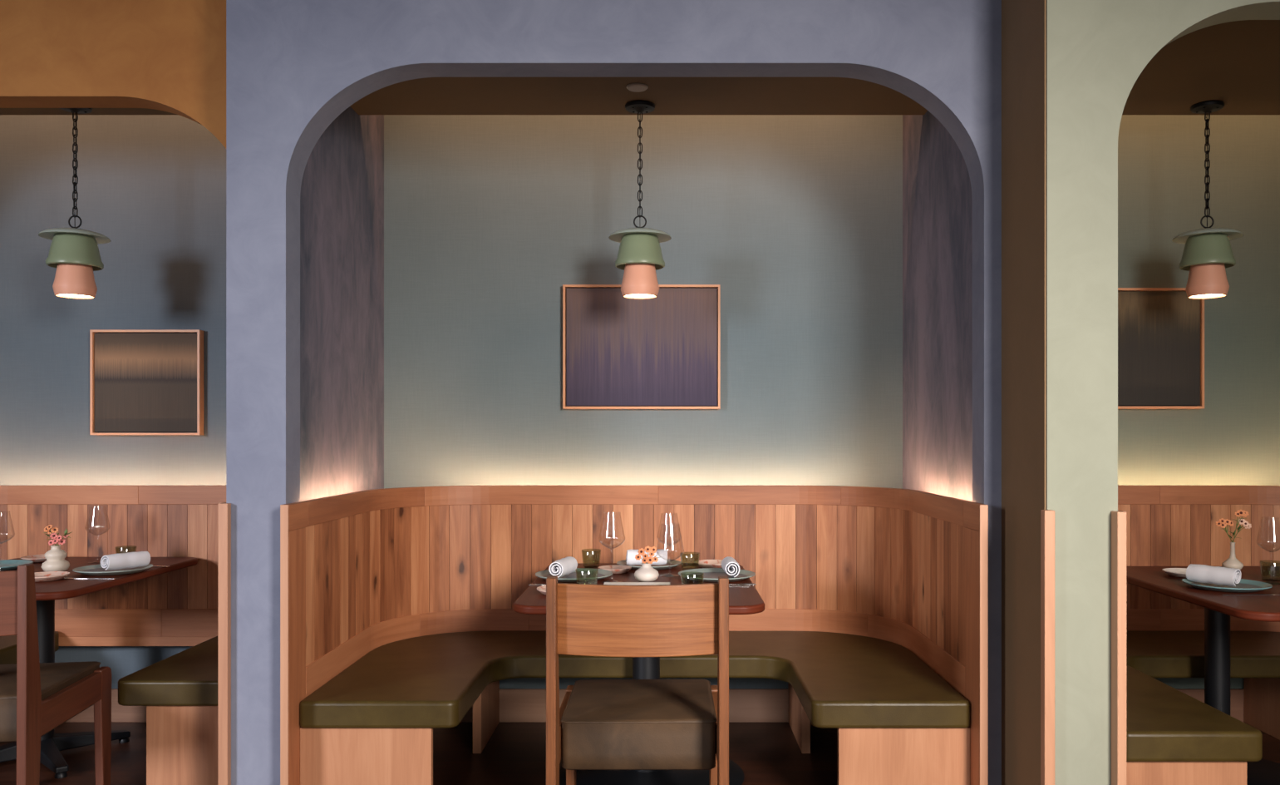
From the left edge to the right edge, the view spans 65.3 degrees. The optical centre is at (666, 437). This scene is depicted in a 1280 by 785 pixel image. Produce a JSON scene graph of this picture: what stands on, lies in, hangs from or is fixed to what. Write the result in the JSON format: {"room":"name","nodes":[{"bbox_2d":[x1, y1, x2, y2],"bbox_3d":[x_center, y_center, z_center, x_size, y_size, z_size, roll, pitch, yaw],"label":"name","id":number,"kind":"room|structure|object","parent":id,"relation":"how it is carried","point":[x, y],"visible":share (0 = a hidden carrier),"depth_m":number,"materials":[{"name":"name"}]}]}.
{"room":"restaurant","nodes":[
{"label":"restaurant","id":0,"kind":"room"},
{"bbox_2d":[0,108,176,114],"bbox_3d":[-2.420,-1.590,4.083,2.000,0.500,0.856,0,0,0],"label":"ceiling","id":1,"kind":"structure","parent":0,"point":[2,110],"depth_m":4.10,"materials":[{"name":"brown paint"}]},
{"bbox_2d":[38,108,110,298],"bbox_3d":[-2.380,-0.955,4.013,0.252,0.770,0.252,0,0,0],"label":"pendant lamp","id":2,"kind":"object","parent":1,"relation":"hanging from","point":[74,252],"visible":0.97,"depth_m":3.96,"materials":[{"name":"green ceramic"}]},
{"bbox_2d":[59,294,91,296],"bbox_3d":[-2.380,-0.580,4.013,0.131,0.003,0.131,0,0,0],"label":"diffuser","id":3,"kind":"object","parent":2,"relation":"attached to","point":[61,295],"depth_m":4.04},
{"bbox_2d":[0,0,226,148],"bbox_3d":[-2.810,-0.420,3.592,2.780,3.400,0.125,0,0,0],"label":"wall","id":4,"kind":"structure","parent":0,"point":[169,56],"depth_m":3.53,"materials":[{"name":"paint"}]},
{"bbox_2d":[300,106,383,501],"bbox_3d":[-1.349,-0.420,3.926,0.142,3.400,1.169,0,0,0],"label":"wall","id":5,"kind":"structure","parent":0,"point":[342,194],"depth_m":3.95,"materials":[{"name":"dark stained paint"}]},
{"bbox_2d":[226,0,1001,784],"bbox_3d":[-0.168,-0.420,3.280,2.505,3.400,0.125,0,0,0],"label":"wall","id":6,"kind":"structure","parent":0,"point":[293,66],"depth_m":3.22,"materials":[{"name":"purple paint"}]},
{"bbox_2d":[218,502,231,784],"bbox_3d":[-1.419,0.745,3.203,0.031,1.071,0.026,0,0,0],"label":"trim","id":7,"kind":"structure","parent":6,"relation":"attached to","point":[224,509],"depth_m":3.19,"materials":[{"name":"brown wood"}]},
{"bbox_2d":[349,77,927,114],"bbox_3d":[-0.105,-1.590,3.926,2.346,0.500,1.169,0,0,0],"label":"ceiling","id":8,"kind":"structure","parent":0,"point":[426,96],"depth_m":3.90,"materials":[{"name":"paint"}]},
{"bbox_2d":[626,82,648,92],"bbox_3d":[-0.112,-1.335,3.800,0.082,0.011,0.082,0,0,0],"label":"smoke detector","id":9,"kind":"object","parent":8,"relation":"attached to","point":[636,86],"visible":1,"depth_m":3.79,"materials":[{"name":"beige plastic"}]},
{"bbox_2d":[608,99,671,298],"bbox_3d":[-0.107,-0.955,4.013,0.252,0.770,0.252,0,0,0],"label":"pendant lamp","id":10,"kind":"object","parent":8,"relation":"hanging from","point":[639,254],"visible":1,"depth_m":3.96,"materials":[{"name":"green metal"}]},
{"bbox_2d":[625,294,654,296],"bbox_3d":[-0.107,-0.580,4.013,0.131,0.003,0.131,0,0,0],"label":"diffuser","id":11,"kind":"object","parent":10,"relation":"attached to","point":[627,295],"depth_m":4.04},
{"bbox_2d":[0,114,1279,688],"bbox_3d":[-0.200,-0.420,4.571,7.000,3.400,0.120,0,0,0],"label":"wall","id":12,"kind":"structure","parent":0,"point":[797,219],"depth_m":4.51,"materials":[{"name":"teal paint"}]},
{"bbox_2d":[64,688,146,722],"bbox_3d":[-2.420,1.206,4.503,2.000,0.148,0.016,0,0,0],"label":"baseboard","id":13,"kind":"structure","parent":12,"relation":"attached to","point":[120,713],"depth_m":4.50,"materials":[{"name":"brown wood"}]},
{"bbox_2d":[89,329,203,434],"bbox_3d":[-2.338,-0.250,4.490,0.490,0.472,0.042,0,0,0],"label":"framed picture","id":14,"kind":"object","parent":12,"relation":"attached to","point":[140,382],"visible":1,"depth_m":4.48,"materials":[{"name":"brown wood"}]},
{"bbox_2d":[460,688,788,722],"bbox_3d":[-0.105,1.206,4.503,2.346,0.148,0.016,0,0,0],"label":"baseboard","id":15,"kind":"structure","parent":12,"relation":"attached to","point":[516,705],"depth_m":4.50,"materials":[{"name":"brown wood"}]},
{"bbox_2d":[562,284,720,408],"bbox_3d":[-0.112,-0.410,4.490,0.705,0.556,0.042,0,0,0],"label":"framed picture","id":16,"kind":"object","parent":12,"relation":"attached to","point":[664,349],"visible":0.97,"depth_m":4.48,"materials":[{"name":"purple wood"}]},
{"bbox_2d":[1117,287,1204,408],"bbox_3d":[2.055,-0.403,4.490,0.710,0.540,0.042,0,0,0],"label":"framed picture","id":17,"kind":"object","parent":12,"relation":"attached to","point":[1161,330],"visible":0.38,"depth_m":4.48,"materials":[{"name":"brown wood"}]},
{"bbox_2d":[1176,688,1244,722],"bbox_3d":[2.135,1.206,4.503,1.790,0.148,0.016,0,0,0],"label":"baseboard","id":18,"kind":"structure","parent":12,"relation":"attached to","point":[1237,695],"depth_m":4.50,"materials":[{"name":"brown wood"}]},
{"bbox_2d":[0,722,1279,784],"bbox_3d":[-0.500,1.310,1.056,11.000,0.060,7.111,0,0,0],"label":"floor","id":19,"kind":"structure","parent":0,"point":[767,753],"depth_m":4.03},
{"bbox_2d":[0,563,111,784],"bbox_3d":[-2.171,0.828,3.205,0.490,0.905,0.620,0,0,-8],"label":"dining chair","id":20,"kind":"object","parent":19,"relation":"on","point":[36,697],"visible":1,"depth_m":3.04,"materials":[{"name":"red wood"}]},
{"bbox_2d":[0,660,99,742],"bbox_3d":[-2.178,0.850,3.259,0.435,0.157,0.483,0,0,-8],"label":"seat cushion","id":21,"kind":"object","parent":20,"relation":"on","point":[56,677],"depth_m":3.22,"materials":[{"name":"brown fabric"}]},
{"bbox_2d":[0,556,197,777],"bbox_3d":[-2.430,0.900,3.873,0.800,0.760,1.025,0,0,0],"label":"dining table","id":22,"kind":"object","parent":19,"relation":"on","point":[46,592],"visible":0.6,"depth_m":3.95,"materials":[{"name":"brown wood"}]},
{"bbox_2d":[0,559,33,571],"bbox_3d":[-2.675,0.509,3.960,0.270,0.021,0.270,0,0,0],"label":"dinner plate","id":23,"kind":"object","parent":22,"relation":"on","point":[5,564],"visible":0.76,"depth_m":4.06,"materials":[{"name":"teal ceramic"}]},
{"bbox_2d":[20,554,46,562],"bbox_3d":[-2.635,0.509,4.220,0.165,0.021,0.165,0,0,0],"label":"bread plate","id":24,"kind":"object","parent":22,"relation":"on","point":[35,558],"visible":0.47,"depth_m":4.18,"materials":[{"name":"ceramic"}]},
{"bbox_2d":[34,571,69,581],"bbox_3d":[-2.285,0.509,3.660,0.165,0.021,0.165,0,0,0],"label":"bread plate","id":25,"kind":"object","parent":22,"relation":"on","point":[46,575],"visible":0.58,"depth_m":3.70,"materials":[{"name":"ceramic"}]},
{"bbox_2d":[41,544,69,571],"bbox_3d":[-2.370,0.468,3.870,0.096,0.104,0.096,0,0,0],"label":"vase","id":26,"kind":"object","parent":22,"relation":"on","point":[56,561],"visible":0.92,"depth_m":3.84,"materials":[{"name":"beige ceramic"}]},
{"bbox_2d":[43,524,59,545],"bbox_3d":[-2.386,0.386,3.865,0.069,0.101,0.027,0,0,0],"label":"flower sprig","id":27,"kind":"object","parent":26,"relation":"on","point":[47,529],"visible":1,"depth_m":3.87,"materials":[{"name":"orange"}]},
{"bbox_2d":[45,532,65,545],"bbox_3d":[-2.369,0.401,3.864,0.078,0.070,0.027,0,0,0],"label":"flower sprig","id":28,"kind":"object","parent":26,"relation":"on","point":[53,535],"visible":1,"depth_m":3.86,"materials":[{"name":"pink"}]},
{"bbox_2d":[57,528,71,545],"bbox_3d":[-2.334,0.393,3.870,0.058,0.086,0.016,0,0,0],"label":"flower sprig","id":29,"kind":"object","parent":26,"relation":"on","point":[65,535],"visible":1,"depth_m":3.87,"materials":[{"name":"green plant"}]},
{"bbox_2d":[63,577,115,579],"bbox_3d":[-2.140,0.519,3.687,0.205,0.003,0.014,0,0,4],"label":"knife","id":30,"kind":"object","parent":22,"relation":"on","point":[63,578],"visible":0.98,"depth_m":3.69,"materials":[{"name":"silver metal"}]},
{"bbox_2d":[73,563,152,575],"bbox_3d":[-2.140,0.509,3.860,0.272,0.021,0.272,0,0,0],"label":"dinner plate","id":31,"kind":"object","parent":22,"relation":"on","point":[95,569],"visible":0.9,"depth_m":3.84,"materials":[{"name":"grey ceramic"}]},
{"bbox_2d":[100,551,150,570],"bbox_3d":[-2.103,0.475,3.879,0.058,0.061,0.170,0,0,30],"label":"napkin","id":32,"kind":"object","parent":31,"relation":"on","point":[130,559],"visible":1,"depth_m":3.86,"materials":[{"name":"white fabric"}]},
{"bbox_2d":[152,565,169,566],"bbox_3d":[-2.120,0.519,4.040,0.205,0.003,0.021,0,0,0],"label":"fork","id":33,"kind":"object","parent":22,"relation":"on","point":[155,565],"visible":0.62,"depth_m":4.04,"materials":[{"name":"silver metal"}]},
{"bbox_2d":[0,485,226,784],"bbox_3d":[-2.378,0.745,3.859,1.948,1.071,1.270,0,0,0],"label":"banquette","id":34,"kind":"object","parent":19,"relation":"on","point":[179,691],"visible":0.35,"depth_m":4.39,"materials":[{"name":"brown wood"}]},
{"bbox_2d":[0,630,59,664],"bbox_3d":[-2.983,0.889,3.997,0.647,0.088,0.793,0,0,0],"label":"seat cushion","id":35,"kind":"object","parent":34,"relation":"on","point":[7,643],"depth_m":4.07,"materials":[{"name":"green leather"}]},
{"bbox_2d":[118,635,218,705],"bbox_3d":[-1.690,0.889,3.932,0.481,0.088,0.923,0,0,0],"label":"seat cushion","id":36,"kind":"object","parent":34,"relation":"on","point":[189,676],"depth_m":3.48,"materials":[{"name":"green leather"}]},
{"bbox_2d":[280,485,988,784],"bbox_3d":[-0.102,0.745,3.809,2.254,1.071,1.370,0,0,0],"label":"banquette","id":37,"kind":"object","parent":19,"relation":"on","point":[398,617],"visible":0.91,"depth_m":3.94,"materials":[{"name":"brown wood"}]},
{"bbox_2d":[299,630,970,728],"bbox_3d":[-0.102,0.889,3.796,2.164,0.088,1.193,0,0,0],"label":"seat cushion","id":38,"kind":"object","parent":37,"relation":"on","point":[415,679],"depth_m":3.62,"materials":[{"name":"green leather"}]},
{"bbox_2d":[546,576,728,784],"bbox_3d":[-0.078,0.828,2.970,0.490,0.905,0.620,0,0,0],"label":"dining chair","id":39,"kind":"object","parent":19,"relation":"on","point":[598,724],"visible":1,"depth_m":2.70,"materials":[{"name":"brown wood"}]},
{"bbox_2d":[561,679,715,769],"bbox_3d":[-0.078,0.850,3.025,0.435,0.157,0.483,0,0,0],"label":"seat cushion","id":40,"kind":"object","parent":39,"relation":"on","point":[608,724],"depth_m":2.79,"materials":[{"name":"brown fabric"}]},
{"bbox_2d":[512,562,764,784],"bbox_3d":[-0.087,0.900,3.625,0.800,0.760,1.070,0,0,0],"label":"dining table","id":41,"kind":"object","parent":19,"relation":"on","point":[742,600],"visible":0.38,"depth_m":3.69,"materials":[{"name":"brown wood"}]},
{"bbox_2d":[536,585,546,595],"bbox_3d":[-0.353,0.509,3.330,0.160,0.021,0.160,0,0,0],"label":"bread plate","id":42,"kind":"object","parent":41,"relation":"on","point":[541,588],"visible":0.2,"depth_m":3.34,"materials":[{"name":"ceramic"}]},
{"bbox_2d":[528,583,586,585],"bbox_3d":[-0.385,0.519,3.535,0.205,0.003,0.021,0,0,0],"label":"fork","id":43,"kind":"object","parent":41,"relation":"on","point":[529,583],"visible":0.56,"depth_m":3.53,"materials":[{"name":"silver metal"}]},
{"bbox_2d":[535,567,612,581],"bbox_3d":[-0.342,0.509,3.690,0.286,0.021,0.286,0,0,0],"label":"dinner plate","id":44,"kind":"object","parent":41,"relation":"on","point":[583,574],"visible":0.85,"depth_m":3.73,"materials":[{"name":"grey ceramic"}]},
{"bbox_2d":[548,556,577,577],"bbox_3d":[-0.383,0.478,3.699,0.060,0.063,0.170,0,0,13],"label":"napkin","id":45,"kind":"object","parent":44,"relation":"on","point":[563,566],"visible":1,"depth_m":3.65,"materials":[{"name":"white fabric"}]},
{"bbox_2d":[581,549,600,567],"bbox_3d":[-0.304,0.485,4.030,0.079,0.070,0.079,0,0,0],"label":"tumbler","id":46,"kind":"object","parent":41,"relation":"on","point":[600,549],"visible":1,"depth_m":4.04,"materials":[{"name":"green glass"}]},
{"bbox_2d":[598,565,631,573],"bbox_3d":[-0.200,0.509,3.860,0.130,0.021,0.130,0,0,0],"label":"bread plate","id":47,"kind":"object","parent":41,"relation":"on","point":[614,568],"visible":0.77,"depth_m":3.89,"materials":[{"name":"ceramic"}]},
{"bbox_2d":[603,581,669,585],"bbox_3d":[-0.105,0.518,3.424,0.236,0.003,0.320,0,0,0],"label":"menu card","id":48,"kind":"object","parent":41,"relation":"on","point":[605,583],"visible":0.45,"depth_m":3.56,"materials":[{"name":"white paper"}]},
{"bbox_2d":[634,561,659,581],"bbox_3d":[-0.073,0.487,3.630,0.091,0.066,0.091,0,0,0],"label":"bud vase","id":49,"kind":"object","parent":41,"relation":"on","point":[646,573],"visible":0.99,"depth_m":3.60,"materials":[{"name":"beige ceramic"}]},
{"bbox_2d":[635,547,648,562],"bbox_3d":[-0.089,0.432,3.622,0.050,0.067,0.025,0,0,12],"label":"flower sprig","id":50,"kind":"object","parent":49,"relation":"on","point":[641,551],"visible":1,"depth_m":3.62,"materials":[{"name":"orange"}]},
{"bbox_2d":[641,546,659,563],"bbox_3d":[-0.055,0.430,3.626,0.072,0.073,0.022,0,0,-15],"label":"flower sprig","id":51,"kind":"object","parent":49,"relation":"on","point":[653,548],"visible":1,"depth_m":3.63,"materials":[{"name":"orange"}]},
{"bbox_2d":[644,545,657,563],"bbox_3d":[-0.053,0.429,3.624,0.054,0.074,0.024,0,0,-7],"label":"flower sprig","id":52,"kind":"object","parent":49,"relation":"on","point":[650,559],"visible":1,"depth_m":3.62,"materials":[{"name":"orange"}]},
{"bbox_2d":[616,558,681,569],"bbox_3d":[-0.070,0.509,4.010,0.260,0.021,0.260,0,0,0],"label":"dinner plate","id":53,"kind":"object","parent":41,"relation":"on","point":[672,563],"visible":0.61,"depth_m":4.02,"materials":[{"name":"grey ceramic"}]},
{"bbox_2d":[625,548,667,565],"bbox_3d":[-0.080,0.478,4.008,0.165,0.063,0.060,0,0,-3],"label":"napkin","id":54,"kind":"object","parent":53,"relation":"on","point":[630,558],"visible":0.64,"depth_m":3.98,"materials":[{"name":"white fabric"}]},
{"bbox_2d":[694,559,722,567],"bbox_3d":[0.185,0.509,4.030,0.150,0.021,0.150,0,0,0],"label":"bread plate","id":55,"kind":"object","parent":41,"relation":"on","point":[701,563],"visible":0.73,"depth_m":4.05,"materials":[{"name":"ceramic"}]},
{"bbox_2d":[678,567,755,581],"bbox_3d":[0.185,0.509,3.690,0.286,0.021,0.286,0,0,0],"label":"dinner plate","id":56,"kind":"object","parent":41,"relation":"on","point":[710,574],"visible":0.86,"depth_m":3.73,"materials":[{"name":"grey ceramic"}]},
{"bbox_2d":[721,556,740,577],"bbox_3d":[0.237,0.478,3.700,0.060,0.063,0.155,0,0,-2],"label":"napkin","id":57,"kind":"object","parent":56,"relation":"on","point":[730,565],"visible":1,"depth_m":3.65,"materials":[{"name":"white fabric"}]},
{"bbox_2d":[728,585,750,586],"bbox_3d":[0.190,0.519,3.492,0.205,0.003,0.014,0,0,0],"label":"knife","id":58,"kind":"object","parent":41,"relation":"on","point":[729,585],"visible":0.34,"depth_m":3.49,"materials":[{"name":"silver metal"}]},
{"bbox_2d":[728,583,756,585],"bbox_3d":[0.215,0.519,3.545,0.205,0.003,0.021,0,0,0],"label":"fork","id":59,"kind":"object","parent":41,"relation":"on","point":[729,583],"visible":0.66,"depth_m":3.54,"materials":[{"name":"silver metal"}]},
{"bbox_2d":[1117,485,1279,784],"bbox_3d":[2.135,0.745,3.671,1.730,1.071,1.645,0,0,0],"label":"banquette","id":60,"kind":"object","parent":19,"relation":"on","point":[1174,737],"visible":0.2,"depth_m":4.31,"materials":[{"name":"brown wood"}]},
{"bbox_2d":[1126,630,1279,761],"bbox_3d":[2.135,0.889,3.630,1.640,0.088,1.527,0,0,0],"label":"seat cushion","id":61,"kind":"object","parent":60,"relation":"on","point":[1164,723],"depth_m":3.19,"materials":[{"name":"green leather"}]},
{"bbox_2d":[1126,566,1279,784],"bbox_3d":[2.114,0.900,3.541,0.842,0.760,1.142,0,0,0],"label":"dining table","id":62,"kind":"object","parent":19,"relation":"on","point":[1218,608],"visible":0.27,"depth_m":3.70,"materials":[{"name":"brown wood"}]},
{"bbox_2d":[1161,567,1186,577],"bbox_3d":[1.955,0.509,3.760,0.155,0.021,0.155,0,0,0],"label":"bread plate","id":63,"kind":"object","parent":62,"relation":"on","point":[1177,572],"visible":0.52,"depth_m":3.81,"materials":[{"name":"beige ceramic"}]},
{"bbox_2d":[1181,577,1272,591],"bbox_3d":[1.935,0.509,3.448,0.272,0.021,0.272,0,0,0],"label":"dinner plate","id":64,"kind":"object","parent":62,"relation":"on","point":[1244,585],"visible":0.82,"depth_m":3.44,"materials":[{"name":"teal ceramic"}]},
{"bbox_2d":[1186,564,1240,585],"bbox_3d":[1.898,0.475,3.464,0.060,0.063,0.170,0,0,-32],"label":"napkin","id":65,"kind":"object","parent":64,"relation":"on","point":[1219,575],"visible":1,"depth_m":3.44,"materials":[{"name":"white fabric"}]},
{"bbox_2d":[1221,541,1243,569],"bbox_3d":[2.145,0.457,3.780,0.072,0.126,0.072,0,0,0],"label":"bottle vase","id":66,"kind":"object","parent":62,"relation":"on","point":[1232,562],"visible":0.67,"depth_m":3.77,"materials":[{"name":"beige ceramic"}]},
{"bbox_2d":[1216,517,1235,541],"bbox_3d":[2.115,0.363,3.775,0.081,0.121,0.026,0,0,-18],"label":"flower sprig","id":67,"kind":"object","parent":66,"relation":"in","point":[1222,522],"visible":1,"depth_m":3.77,"materials":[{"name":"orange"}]},
{"bbox_2d":[1229,518,1251,540],"bbox_3d":[2.174,0.364,3.783,0.085,0.120,0.020,0,0,0],"label":"flower sprig","id":68,"kind":"object","parent":66,"relation":"in","point":[1243,521],"visible":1,"depth_m":3.78,"materials":[{"name":"pink plant"}]},
{"bbox_2d":[1232,509,1249,541],"bbox_3d":[2.173,0.347,3.780,0.062,0.153,0.022,0,0,0],"label":"flower sprig","id":69,"kind":"object","parent":66,"relation":"in","point":[1239,512],"visible":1,"depth_m":3.78,"materials":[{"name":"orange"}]},
{"bbox_2d":[1221,594,1279,595],"bbox_3d":[1.940,0.519,3.303,0.205,0.003,0.014,0,0,-1],"label":"knife","id":70,"kind":"object","parent":62,"relation":"on","point":[1222,594],"visible":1,"depth_m":3.30,"materials":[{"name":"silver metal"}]},
{"bbox_2d":[1259,560,1279,580],"bbox_3d":[2.215,0.485,3.650,0.079,0.070,0.079,0,0,0],"label":"tumbler","id":71,"kind":"object","parent":62,"relation":"on","point":[1259,560],"visible":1,"depth_m":3.65,"materials":[{"name":"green glass"}]},
{"bbox_2d":[902,0,1046,784],"bbox_3d":[1.154,-0.420,3.680,0.172,3.400,1.661,0,0,0],"label":"wall","id":72,"kind":"structure","parent":0,"point":[1023,22],"depth_m":3.16,"materials":[{"name":"brown paint"}]},
{"bbox_2d":[1111,510,1126,784],"bbox_3d":[1.279,0.744,2.821,0.026,1.073,0.043,0,0,0],"label":"trim","id":73,"kind":"structure","parent":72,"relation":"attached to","point":[1118,518],"depth_m":2.80,"materials":[{"name":"brown wood"}]},
{"bbox_2d":[1046,0,1279,784],"bbox_3d":[2.643,-0.420,2.906,3.115,3.400,0.125,0,0,0],"label":"wall","id":74,"kind":"structure","parent":0,"point":[1097,51],"depth_m":2.84,"materials":[{"name":"green paint"}]},
{"bbox_2d":[1040,509,1054,784],"bbox_3d":[1.081,0.742,2.828,0.030,1.076,0.031,0,0,0],"label":"trim","id":75,"kind":"structure","parent":74,"relation":"attached to","point":[1047,516],"depth_m":2.81,"materials":[{"name":"brown wood"}]},
{"bbox_2d":[1122,19,1279,114],"bbox_3d":[2.135,-1.590,3.740,1.790,0.500,1.542,0,0,0],"label":"ceiling","id":76,"kind":"structure","parent":0,"point":[1237,63],"depth_m":3.66,"materials":[{"name":"brown paint"}]},
{"bbox_2d":[1171,99,1243,298],"bbox_3d":[2.175,-0.955,4.013,0.252,0.770,0.252,0,0,0],"label":"pendant lamp","id":77,"kind":"object","parent":76,"relation":"hanging from","point":[1207,253],"visible":1,"depth_m":3.96,"materials":[{"name":"green ceramic"}]},
{"bbox_2d":[1191,294,1221,296],"bbox_3d":[2.175,-0.580,4.013,0.131,0.003,0.131,0,0,0],"label":"diffuser","id":78,"kind":"object","parent":77,"relation":"attached to","point":[1192,295],"depth_m":4.04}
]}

